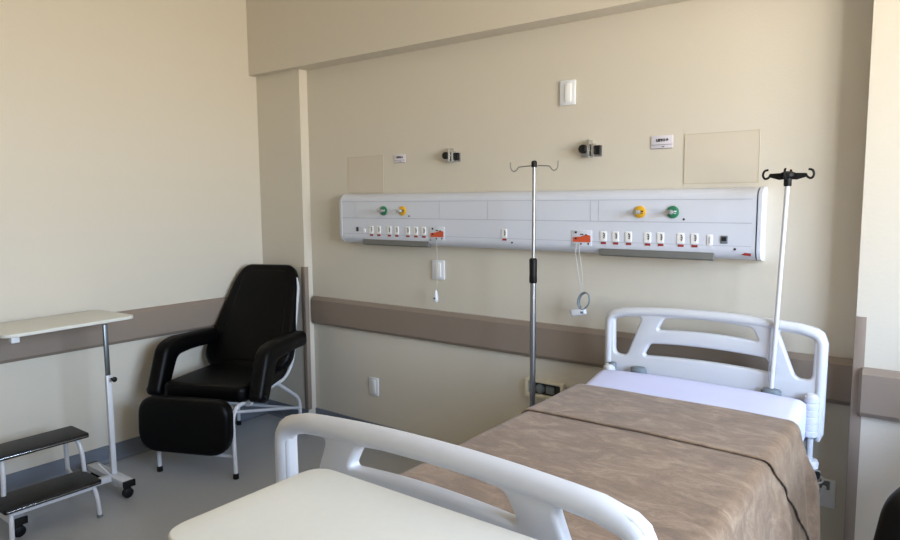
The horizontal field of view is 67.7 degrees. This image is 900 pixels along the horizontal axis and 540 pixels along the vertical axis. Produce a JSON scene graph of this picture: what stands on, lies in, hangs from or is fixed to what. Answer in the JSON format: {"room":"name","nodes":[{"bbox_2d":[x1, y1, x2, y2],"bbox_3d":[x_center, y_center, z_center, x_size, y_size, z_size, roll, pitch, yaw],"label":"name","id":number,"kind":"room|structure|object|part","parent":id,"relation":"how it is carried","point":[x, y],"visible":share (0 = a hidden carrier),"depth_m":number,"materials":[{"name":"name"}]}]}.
{"room":"hospital room","nodes":[
{"label":"hospital room","id":0,"kind":"room"},
{"bbox_2d":[0,0,262,474],"bbox_3d":[-2.924,-0.259,2.703,0.200,3.000,5.200,4,7,37],"label":"wall","id":1,"kind":"structure","parent":0,"point":[130,173],"depth_m":3.84,"materials":[{"name":"beige paint"}]},
{"bbox_2d":[0,297,226,363],"bbox_3d":[-2.853,0.468,2.672,0.032,0.184,5.110,4,7,37],"label":"trim","id":2,"kind":"structure","parent":1,"relation":"attached to","point":[149,322],"depth_m":3.91,"materials":[{"name":"brown plastic"}]},
{"bbox_2d":[0,401,267,494],"bbox_3d":[-2.842,1.193,2.758,0.028,0.100,5.135,4,7,37],"label":"baseboard","id":3,"kind":"structure","parent":1,"relation":"attached to","point":[134,446],"depth_m":3.76,"materials":[{"name":"grey plastic"}]},
{"bbox_2d":[0,414,422,539],"bbox_3d":[-0.612,1.446,1.129,5.970,0.100,5.600,4,7,37],"label":"floor","id":4,"kind":"structure","parent":0,"point":[189,486],"depth_m":3.53,"materials":[{"name":"plastic"}]},
{"bbox_2d":[0,426,102,539],"bbox_3d":[-1.931,1.011,3.181,0.386,0.362,0.450,4,7,37],"label":"step stool","id":5,"kind":"object","parent":4,"relation":"on","point":[13,503],"visible":1,"depth_m":3.15,"materials":[{"name":"rubber"}]},
{"bbox_3d":[-2.062,0.944,3.083,0.027,0.194,0.137,-5,8,-39],"label":"leg","id":6,"kind":"part","parent":5,"relation":"part of","materials":[{"name":"white metal"}]},
{"bbox_3d":[-1.945,1.127,2.969,0.026,0.167,0.143,-5,7,-36],"label":"leg","id":7,"kind":"part","parent":5,"relation":"part of","materials":[{"name":"white metal"}]},
{"bbox_3d":[-1.814,1.052,3.080,0.018,0.026,0.360,4,7,37],"label":"rail","id":8,"kind":"part","parent":5,"relation":"part of","materials":[{"name":"white metal"}]},
{"bbox_3d":[-1.933,0.990,3.398,0.029,0.352,0.101,-5,7,-36],"label":"leg","id":9,"kind":"part","parent":5,"relation":"part of","materials":[{"name":"white metal"}]},
{"bbox_3d":[-1.866,0.916,3.341,0.136,0.194,0.024,2,7,25],"label":"leg","id":10,"kind":"part","parent":5,"relation":"part of","materials":[{"name":"white metal"}]},
{"bbox_3d":[-1.742,1.098,3.236,0.143,0.167,0.026,2,6,20],"label":"leg","id":11,"kind":"part","parent":5,"relation":"part of","materials":[{"name":"white metal"}]},
{"bbox_2d":[0,310,135,536],"bbox_3d":[-1.952,0.715,3.388,0.531,0.906,0.699,4,7,37],"label":"table","id":12,"kind":"object","parent":4,"relation":"on","point":[14,330],"visible":0.91,"depth_m":3.43,"materials":[{"name":"white metal"}]},
{"bbox_2d":[138,264,306,479],"bbox_3d":[-1.300,0.550,4.074,0.758,1.086,1.028,1,6,14],"label":"recliner chair","id":13,"kind":"object","parent":4,"relation":"on","point":[253,341],"visible":0.99,"depth_m":3.88,"materials":[{"name":"black leather"}]},
{"bbox_3d":[-1.613,0.912,3.814,0.026,0.384,0.171,1,6,14],"label":"leg","id":14,"kind":"part","parent":13,"relation":"part of","materials":[{"name":"white metal"}]},
{"bbox_3d":[-1.625,0.547,4.066,0.116,0.317,0.553,2,6,18],"label":"armrest","id":15,"kind":"part","parent":13,"relation":"part of","materials":[{"name":"black leather"}]},
{"bbox_3d":[-1.317,0.659,4.013,0.523,0.099,0.575,1,6,14],"label":"seat","id":16,"kind":"part","parent":13,"relation":"part of","materials":[{"name":"black leather"}]},
{"bbox_3d":[-1.153,0.920,3.703,0.026,0.384,0.171,1,6,14],"label":"leg","id":17,"kind":"part","parent":13,"relation":"part of","materials":[{"name":"white metal"}]},
{"bbox_3d":[-1.243,0.303,4.348,0.597,0.653,0.421,1,6,14],"label":"backrest","id":18,"kind":"part","parent":13,"relation":"part of","materials":[{"name":"black leather"}]},
{"bbox_2d":[217,270,288,360],"bbox_3d":[-1.238,0.285,4.314,0.437,0.538,0.324,1,6,14],"label":"backrest cushion","id":19,"kind":"object","parent":13,"relation":"on","point":[256,310],"depth_m":4.31,"materials":[{"name":"black leather"}]},
{"bbox_3d":[-1.002,0.555,3.938,0.092,0.317,0.593,1,6,14],"label":"armrest","id":20,"kind":"part","parent":13,"relation":"part of","materials":[{"name":"black leather"}]},
{"bbox_3d":[-1.042,0.867,4.178,0.026,0.390,0.512,1,6,12],"label":"leg","id":21,"kind":"part","parent":13,"relation":"part of","materials":[{"name":"white metal"}]},
{"bbox_2d":[168,469,536,539],"bbox_3d":[-0.047,0.919,1.127,0.800,0.940,0.434,4,7,37],"label":"table","id":22,"kind":"object","parent":4,"relation":"on","point":[314,504],"visible":1,"depth_m":1.19,"materials":[{"name":"white laminate"}]},
{"bbox_2d":[510,161,558,406],"bbox_3d":[0.372,0.334,3.160,0.422,1.678,0.462,4,7,37],"label":"stand","id":23,"kind":"object","parent":4,"relation":"on","point":[532,261],"visible":0.43,"depth_m":3.11,"materials":[{"name":"silver metal"}]},
{"bbox_3d":[0.385,-0.225,3.089,0.018,0.505,0.016,4,7,37],"label":"rod","id":24,"kind":"part","parent":23,"relation":"part of","materials":[{"name":"silver metal"}]},
{"bbox_2d":[275,307,828,539],"bbox_3d":[0.516,0.765,2.102,0.928,1.038,1.888,4,7,37],"label":"hospital bed","id":25,"kind":"object","parent":4,"relation":"on","point":[538,499],"visible":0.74,"depth_m":1.47,"materials":[{"name":"grey plastic"}]},
{"bbox_3d":[-0.039,0.573,1.348,0.928,0.481,0.056,4,7,37],"label":"footboard","id":26,"kind":"part","parent":25,"relation":"part of","materials":[{"name":"grey plastic"}]},
{"bbox_3d":[0.719,0.558,3.027,0.050,0.275,0.050,4,7,37],"label":"corner post","id":27,"kind":"part","parent":25,"relation":"part of","materials":[{"name":"grey plastic"}]},
{"bbox_2d":[609,361,616,368],"bbox_3d":[0.731,0.427,3.015,0.035,0.026,0.035,4,7,37],"label":"socket","id":28,"kind":"object","parent":25,"relation":"attached to","point":[612,364],"depth_m":3.00,"materials":[{"name":"grey plastic"}]},
{"bbox_2d":[630,366,645,373],"bbox_3d":[0.827,0.438,2.943,0.070,0.026,0.044,4,7,37],"label":"socket","id":29,"kind":"object","parent":25,"relation":"attached to","point":[637,369],"depth_m":2.93,"materials":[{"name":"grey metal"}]},
{"bbox_2d":[586,370,805,440],"bbox_3d":[0.494,0.623,2.100,0.837,0.195,1.733,4,7,37],"label":"sheet","id":30,"kind":"object","parent":25,"relation":"on","point":[792,409],"visible":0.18,"depth_m":2.63,"materials":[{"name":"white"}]},
{"bbox_2d":[399,384,819,539],"bbox_3d":[0.483,0.826,2.061,1.032,0.555,1.655,4,7,37],"label":"blanket","id":31,"kind":"object","parent":30,"relation":"on","point":[692,470],"visible":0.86,"depth_m":2.05,"materials":[{"name":"brown fabric"}]},
{"bbox_3d":[1.068,0.406,2.802,0.892,0.478,0.050,4,7,37],"label":"headboard","id":32,"kind":"part","parent":25,"relation":"part of","materials":[{"name":"grey plastic"}]},
{"bbox_2d":[761,387,781,395],"bbox_3d":[1.255,0.477,2.622,0.075,0.026,0.044,4,7,37],"label":"socket","id":33,"kind":"object","parent":25,"relation":"attached to","point":[777,390],"depth_m":2.61,"materials":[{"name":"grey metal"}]},
{"bbox_2d":[762,168,814,388],"bbox_3d":[1.273,0.041,2.561,0.131,0.848,0.131,-2,6,-11],"label":"pole","id":34,"kind":"object","parent":25,"relation":"attached to","point":[787,176],"visible":1,"depth_m":2.55,"materials":[{"name":"white metal"}]},
{"bbox_3d":[1.228,-0.363,2.547,0.081,0.042,0.010,4,7,34],"label":"hook arm","id":35,"kind":"part","parent":34,"relation":"part of","materials":[{"name":"black plastic"}]},
{"bbox_3d":[1.241,-0.355,2.478,0.010,0.042,0.081,4,7,34],"label":"hook arm","id":36,"kind":"part","parent":34,"relation":"part of","materials":[{"name":"black plastic"}]},
{"bbox_3d":[1.311,-0.357,2.491,0.081,0.042,0.010,4,7,34],"label":"hook arm","id":37,"kind":"part","parent":34,"relation":"part of","materials":[{"name":"black plastic"}]},
{"bbox_3d":[1.365,0.604,2.541,0.050,0.275,0.050,4,7,37],"label":"corner post","id":38,"kind":"part","parent":25,"relation":"part of","materials":[{"name":"grey plastic"}]},
{"bbox_2d":[873,487,899,539],"bbox_3d":[1.600,0.776,1.681,1.028,1.086,0.758,-4,7,-31],"label":"recliner chair","id":39,"kind":"object","parent":4,"relation":"on","point":[888,525],"visible":1,"depth_m":1.82,"materials":[{"name":"black leather"}]},
{"bbox_2d":[256,69,315,413],"bbox_3d":[-1.119,-0.463,4.546,0.438,3.000,0.065,4,7,37],"label":"wall","id":40,"kind":"structure","parent":0,"point":[282,107],"depth_m":4.49,"materials":[{"name":"beige paint"}]},
{"bbox_2d":[268,399,308,417],"bbox_3d":[-1.137,0.983,4.659,0.438,0.100,0.028,4,7,37],"label":"baseboard","id":41,"kind":"structure","parent":40,"relation":"attached to","point":[279,413],"depth_m":4.70,"materials":[{"name":"grey plastic"}]},
{"bbox_2d":[301,267,311,409],"bbox_3d":[-0.962,0.461,4.502,0.036,0.970,0.032,4,7,37],"label":"trim","id":42,"kind":"structure","parent":40,"relation":"attached to","point":[304,270],"depth_m":4.49,"materials":[{"name":"brown plastic"}]},
{"bbox_2d":[246,0,689,76],"bbox_3d":[0.899,-1.482,2.859,5.570,0.655,0.125,4,7,37],"label":"beam","id":43,"kind":"structure","parent":0,"point":[283,35],"depth_m":3.79,"materials":[{"name":"beige paint"}]},
{"bbox_2d":[307,0,873,539],"bbox_3d":[1.006,-0.330,3.109,5.970,3.000,0.200,4,7,37],"label":"wall","id":44,"kind":"structure","parent":0,"point":[795,72],"depth_m":3.24,"materials":[{"name":"beige paint"}]},
{"bbox_2d":[348,155,383,192],"bbox_3d":[-0.519,-0.585,4.115,0.298,0.222,0.003,4,7,37],"label":"access cover","id":45,"kind":"object","parent":44,"relation":"attached to","point":[365,173],"visible":1,"depth_m":4.11,"materials":[{"name":"beige paint"}]},
{"bbox_2d":[369,377,378,395],"bbox_3d":[-0.480,0.733,4.222,0.077,0.113,0.014,4,7,37],"label":"wall socket","id":46,"kind":"object","parent":44,"relation":"attached to","point":[373,382],"visible":1,"depth_m":4.21,"materials":[{"name":"white plastic"}]},
{"bbox_2d":[316,407,455,444],"bbox_3d":[0.331,1.079,3.633,3.147,0.100,0.028,4,7,37],"label":"baseboard","id":47,"kind":"structure","parent":44,"relation":"attached to","point":[318,410],"depth_m":4.42,"materials":[{"name":"grey plastic"}]},
{"bbox_2d":[394,154,404,162],"bbox_3d":[-0.296,-0.654,3.936,0.086,0.050,0.005,4,7,37],"label":"sign","id":48,"kind":"object","parent":44,"relation":"attached to","point":[398,158],"visible":1,"depth_m":3.93,"materials":[{"name":"white plastic"}]},
{"bbox_2d":[432,260,444,279],"bbox_3d":[-0.067,-0.001,3.827,0.088,0.110,0.014,4,7,37],"label":"light switch","id":49,"kind":"object","parent":44,"relation":"attached to","point":[441,263],"visible":0.99,"depth_m":3.82,"materials":[{"name":"white plastic"}]},
{"bbox_2d":[442,148,459,162],"bbox_3d":[0.005,-0.629,3.684,0.098,0.078,0.046,4,7,37],"label":"bracket","id":50,"kind":"object","parent":44,"relation":"attached to","point":[451,156],"visible":1,"depth_m":3.67,"materials":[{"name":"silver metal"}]},
{"bbox_3d":[-0.020,-0.631,3.699,0.040,0.038,0.040,4,7,37],"label":"knob","id":51,"kind":"part","parent":50,"relation":"part of","materials":[{"name":"black plastic"}]},
{"bbox_2d":[525,377,565,399],"bbox_3d":[0.490,0.618,3.461,0.224,0.100,0.030,4,7,37],"label":"wall box","id":52,"kind":"object","parent":44,"relation":"attached to","point":[544,389],"visible":0.73,"depth_m":3.46,"materials":[{"name":"beige plastic"}]},
{"bbox_2d":[339,187,767,260],"bbox_3d":[0.287,-0.250,3.443,2.440,0.310,0.153,4,7,37],"label":"panel","id":53,"kind":"object","parent":44,"relation":"attached to","point":[707,224],"visible":1,"depth_m":3.19,"materials":[{"name":"white metal"}]},
{"bbox_2d":[369,226,372,235],"bbox_3d":[-0.470,-0.234,4.008,0.030,0.060,0.006,4,7,37],"label":"power socket","id":54,"kind":"object","parent":53,"relation":"attached to","point":[370,227],"depth_m":4.01,"materials":[{"name":"grey plastic"}]},
{"bbox_2d":[377,226,380,235],"bbox_3d":[-0.423,-0.231,3.973,0.030,0.060,0.006,4,7,37],"label":"power socket","id":55,"kind":"object","parent":53,"relation":"attached to","point":[378,227],"depth_m":3.97,"materials":[{"name":"grey plastic"}]},
{"bbox_2d":[375,206,386,214],"bbox_3d":[-0.409,-0.345,3.909,0.054,0.054,0.068,4,7,37],"label":"outlet","id":56,"kind":"object","parent":53,"relation":"attached to","point":[381,210],"depth_m":3.92,"materials":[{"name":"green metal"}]},
{"bbox_2d":[387,226,390,236],"bbox_3d":[-0.356,-0.226,3.922,0.030,0.060,0.006,4,7,37],"label":"power socket","id":57,"kind":"object","parent":53,"relation":"attached to","point":[388,227],"depth_m":3.92,"materials":[{"name":"grey plastic"}]},
{"bbox_2d":[394,226,398,236],"bbox_3d":[-0.310,-0.223,3.887,0.030,0.060,0.006,4,7,37],"label":"power socket","id":58,"kind":"object","parent":53,"relation":"attached to","point":[396,228],"depth_m":3.89,"materials":[{"name":"grey plastic"}]},
{"bbox_2d":[363,239,430,247],"bbox_3d":[-0.316,-0.157,3.917,0.509,0.036,0.035,4,7,37],"label":"diffuser","id":59,"kind":"object","parent":53,"relation":"attached to","point":[426,243],"depth_m":3.88,"materials":[{"name":"grey plastic"}]},
{"bbox_2d":[394,206,405,215],"bbox_3d":[-0.292,-0.337,3.821,0.054,0.054,0.068,4,7,37],"label":"outlet","id":60,"kind":"object","parent":53,"relation":"attached to","point":[400,210],"depth_m":3.84,"materials":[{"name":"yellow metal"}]},
{"bbox_2d":[405,227,409,236],"bbox_3d":[-0.243,-0.218,3.837,0.030,0.060,0.006,4,7,37],"label":"power socket","id":61,"kind":"object","parent":53,"relation":"attached to","point":[407,229],"depth_m":3.84,"materials":[{"name":"grey plastic"}]},
{"bbox_2d":[413,227,417,237],"bbox_3d":[-0.195,-0.214,3.801,0.030,0.060,0.006,4,7,37],"label":"power socket","id":62,"kind":"object","parent":53,"relation":"attached to","point":[415,229],"depth_m":3.80,"materials":[{"name":"grey plastic"}]},
{"bbox_2d":[421,227,425,237],"bbox_3d":[-0.148,-0.211,3.765,0.030,0.060,0.006,4,7,37],"label":"power socket","id":63,"kind":"object","parent":53,"relation":"attached to","point":[423,229],"depth_m":3.77,"materials":[{"name":"grey plastic"}]},
{"bbox_2d":[433,238,437,301],"bbox_3d":[-0.078,0.003,3.717,0.028,0.357,0.031,0,6,9],"label":"pendant","id":64,"kind":"object","parent":53,"relation":"hanging from","point":[435,298],"visible":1,"depth_m":3.72,"materials":[{"name":"grey plastic"}]},
{"bbox_3d":[-0.078,0.146,3.734,0.026,0.069,0.026,4,7,37],"label":"handle","id":65,"kind":"part","parent":64,"relation":"part of","materials":[{"name":"white plastic"}]},
{"bbox_3d":[-0.072,-0.023,3.710,0.015,0.303,0.023,-3,6,-19],"label":"cord","id":66,"kind":"part","parent":64,"relation":"part of","materials":[{"name":"grey plastic"}]},
{"bbox_2d":[502,229,506,240],"bbox_3d":[0.278,-0.181,3.444,0.030,0.060,0.006,4,7,37],"label":"power socket","id":67,"kind":"object","parent":53,"relation":"attached to","point":[504,231],"depth_m":3.44,"materials":[{"name":"white plastic"}]},
{"bbox_2d":[570,244,589,316],"bbox_3d":[0.623,0.051,3.187,0.104,0.353,0.026,4,7,37],"label":"handset","id":68,"kind":"object","parent":53,"relation":"hanging from","point":[580,310],"visible":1,"depth_m":3.19,"materials":[{"name":"grey plastic"}]},
{"bbox_3d":[0.612,-0.009,3.189,0.033,0.233,0.017,4,7,37],"label":"cord","id":69,"kind":"part","parent":68,"relation":"part of","materials":[{"name":"grey plastic"}]},
{"bbox_3d":[0.621,-0.014,3.182,0.023,0.223,0.017,4,7,37],"label":"cord","id":70,"kind":"part","parent":68,"relation":"part of","materials":[{"name":"grey plastic"}]},
{"bbox_3d":[0.636,0.146,3.183,0.068,0.088,0.018,4,7,37],"label":"coiled cord","id":71,"kind":"part","parent":68,"relation":"part of","materials":[{"name":"grey plastic"}]},
{"bbox_2d":[600,231,606,243],"bbox_3d":[0.712,-0.150,3.117,0.030,0.060,0.006,4,7,37],"label":"power socket","id":72,"kind":"object","parent":53,"relation":"attached to","point":[603,234],"depth_m":3.11,"materials":[{"name":"white plastic"}]},
{"bbox_2d":[612,231,618,244],"bbox_3d":[0.760,-0.147,3.081,0.030,0.060,0.006,4,7,37],"label":"power socket","id":73,"kind":"object","parent":53,"relation":"attached to","point":[615,234],"depth_m":3.08,"materials":[{"name":"white plastic"}]},
{"bbox_2d":[625,232,631,244],"bbox_3d":[0.809,-0.143,3.043,0.030,0.060,0.006,4,7,37],"label":"power socket","id":74,"kind":"object","parent":53,"relation":"attached to","point":[628,235],"depth_m":3.04,"materials":[{"name":"white plastic"}]},
{"bbox_2d":[632,206,645,217],"bbox_3d":[0.831,-0.257,2.974,0.054,0.054,0.068,4,7,37],"label":"outlet","id":75,"kind":"object","parent":53,"relation":"attached to","point":[637,211],"depth_m":2.99,"materials":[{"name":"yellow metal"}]},
{"bbox_2d":[644,232,650,245],"bbox_3d":[0.880,-0.138,2.990,0.030,0.060,0.006,4,7,37],"label":"power socket","id":76,"kind":"object","parent":53,"relation":"attached to","point":[647,235],"depth_m":2.99,"materials":[{"name":"grey plastic"}]},
{"bbox_2d":[599,248,714,260],"bbox_3d":[0.912,-0.070,2.991,0.519,0.036,0.035,4,7,37],"label":"diffuser","id":77,"kind":"object","parent":53,"relation":"attached to","point":[707,254],"depth_m":2.95,"materials":[{"name":"grey"}]},
{"bbox_2d":[657,232,663,245],"bbox_3d":[0.927,-0.135,2.954,0.030,0.060,0.006,4,7,37],"label":"power socket","id":78,"kind":"object","parent":53,"relation":"attached to","point":[660,235],"depth_m":2.95,"materials":[{"name":"grey plastic"}]},
{"bbox_2d":[666,206,678,217],"bbox_3d":[0.949,-0.249,2.885,0.054,0.054,0.068,4,7,37],"label":"outlet","id":79,"kind":"object","parent":53,"relation":"attached to","point":[671,211],"depth_m":2.90,"materials":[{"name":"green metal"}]},
{"bbox_2d":[677,233,683,246],"bbox_3d":[0.998,-0.130,2.901,0.030,0.060,0.006,4,7,37],"label":"power socket","id":80,"kind":"object","parent":53,"relation":"attached to","point":[680,236],"depth_m":2.90,"materials":[{"name":"grey plastic"}]},
{"bbox_2d":[691,233,697,246],"bbox_3d":[1.044,-0.127,2.866,0.030,0.060,0.006,4,7,37],"label":"power socket","id":81,"kind":"object","parent":53,"relation":"attached to","point":[694,236],"depth_m":2.87,"materials":[{"name":"grey plastic"}]},
{"bbox_2d":[707,235,712,245],"bbox_3d":[1.095,-0.126,2.829,0.024,0.046,0.004,4,7,37],"label":"switch","id":82,"kind":"object","parent":53,"relation":"attached to","point":[709,237],"depth_m":2.83,"materials":[{"name":"grey plastic"}]},
{"bbox_2d":[560,79,575,105],"bbox_3d":[0.570,-0.859,3.249,0.082,0.118,0.014,4,7,37],"label":"blank wall plate","id":83,"kind":"object","parent":44,"relation":"attached to","point":[568,87],"visible":1,"depth_m":3.24,"materials":[{"name":"white plastic"}]},
{"bbox_2d":[311,296,852,405],"bbox_3d":[0.332,0.353,3.551,3.150,0.184,0.032,4,7,37],"label":"trim","id":84,"kind":"structure","parent":44,"relation":"attached to","point":[557,342],"depth_m":3.52,"materials":[{"name":"brown plastic"}]},
{"bbox_2d":[578,140,601,157],"bbox_3d":[0.665,-0.576,3.187,0.106,0.084,0.046,4,7,37],"label":"bracket","id":85,"kind":"object","parent":44,"relation":"attached to","point":[591,150],"visible":1,"depth_m":3.17,"materials":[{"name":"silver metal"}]},
{"bbox_3d":[0.638,-0.577,3.203,0.043,0.041,0.040,4,7,37],"label":"knob","id":86,"kind":"part","parent":85,"relation":"part of","materials":[{"name":"black plastic"}]},
{"bbox_3d":[0.677,-0.567,3.204,0.106,0.052,0.006,4,7,37],"label":"plate","id":87,"kind":"part","parent":85,"relation":"part of","materials":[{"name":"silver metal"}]},
{"bbox_2d":[651,135,672,148],"bbox_3d":[0.947,-0.572,2.998,0.098,0.058,0.005,4,7,37],"label":"sign","id":88,"kind":"object","parent":44,"relation":"attached to","point":[663,141],"visible":1,"depth_m":3.00,"materials":[{"name":"white plastic"}]},
{"bbox_2d":[683,130,760,183],"bbox_3d":[1.152,-0.478,2.854,0.308,0.215,0.003,4,7,37],"label":"access cover","id":89,"kind":"object","parent":44,"relation":"attached to","point":[732,156],"visible":1,"depth_m":2.85,"materials":[{"name":"beige paint"}]},
{"bbox_2d":[814,469,825,495],"bbox_3d":[1.436,1.007,2.743,0.169,0.410,0.038,1,6,13],"label":"power cable","id":90,"kind":"object","parent":44,"relation":"attached to","point":[817,472],"visible":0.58,"depth_m":2.70,"materials":[{"name":"white plastic"}]},
{"bbox_2d":[817,478,835,508],"bbox_3d":[1.522,0.904,2.715,0.065,0.116,0.016,4,7,37],"label":"outlet plate","id":91,"kind":"object","parent":44,"relation":"attached to","point":[827,498],"visible":0.77,"depth_m":2.71,"materials":[{"name":"white plastic"}]},
{"bbox_2d":[820,480,829,489],"bbox_3d":[1.515,0.869,2.711,0.036,0.036,0.008,4,7,37],"label":"socket","id":92,"kind":"object","parent":91,"relation":"attached to","point":[826,483],"depth_m":2.70,"materials":[{"name":"grey plastic"}]},
{"bbox_2d":[843,316,866,539],"bbox_3d":[1.538,0.649,2.550,0.037,0.960,0.032,4,7,37],"label":"trim","id":93,"kind":"structure","parent":44,"relation":"attached to","point":[860,322],"depth_m":2.54,"materials":[{"name":"beige paint"}]},
{"bbox_2d":[854,0,899,539],"bbox_3d":[2.339,-0.215,1.905,1.985,3.000,0.120,4,7,37],"label":"wall column","id":94,"kind":"structure","parent":0,"point":[878,298],"depth_m":2.43,"materials":[{"name":"beige paint"}]},
{"bbox_2d":[857,367,899,421],"bbox_3d":[2.306,0.508,1.913,1.965,0.184,0.032,4,7,37],"label":"trim","id":95,"kind":"structure","parent":94,"relation":"attached to","point":[878,389],"depth_m":2.45,"materials":[{"name":"brown plastic"}]}
]}

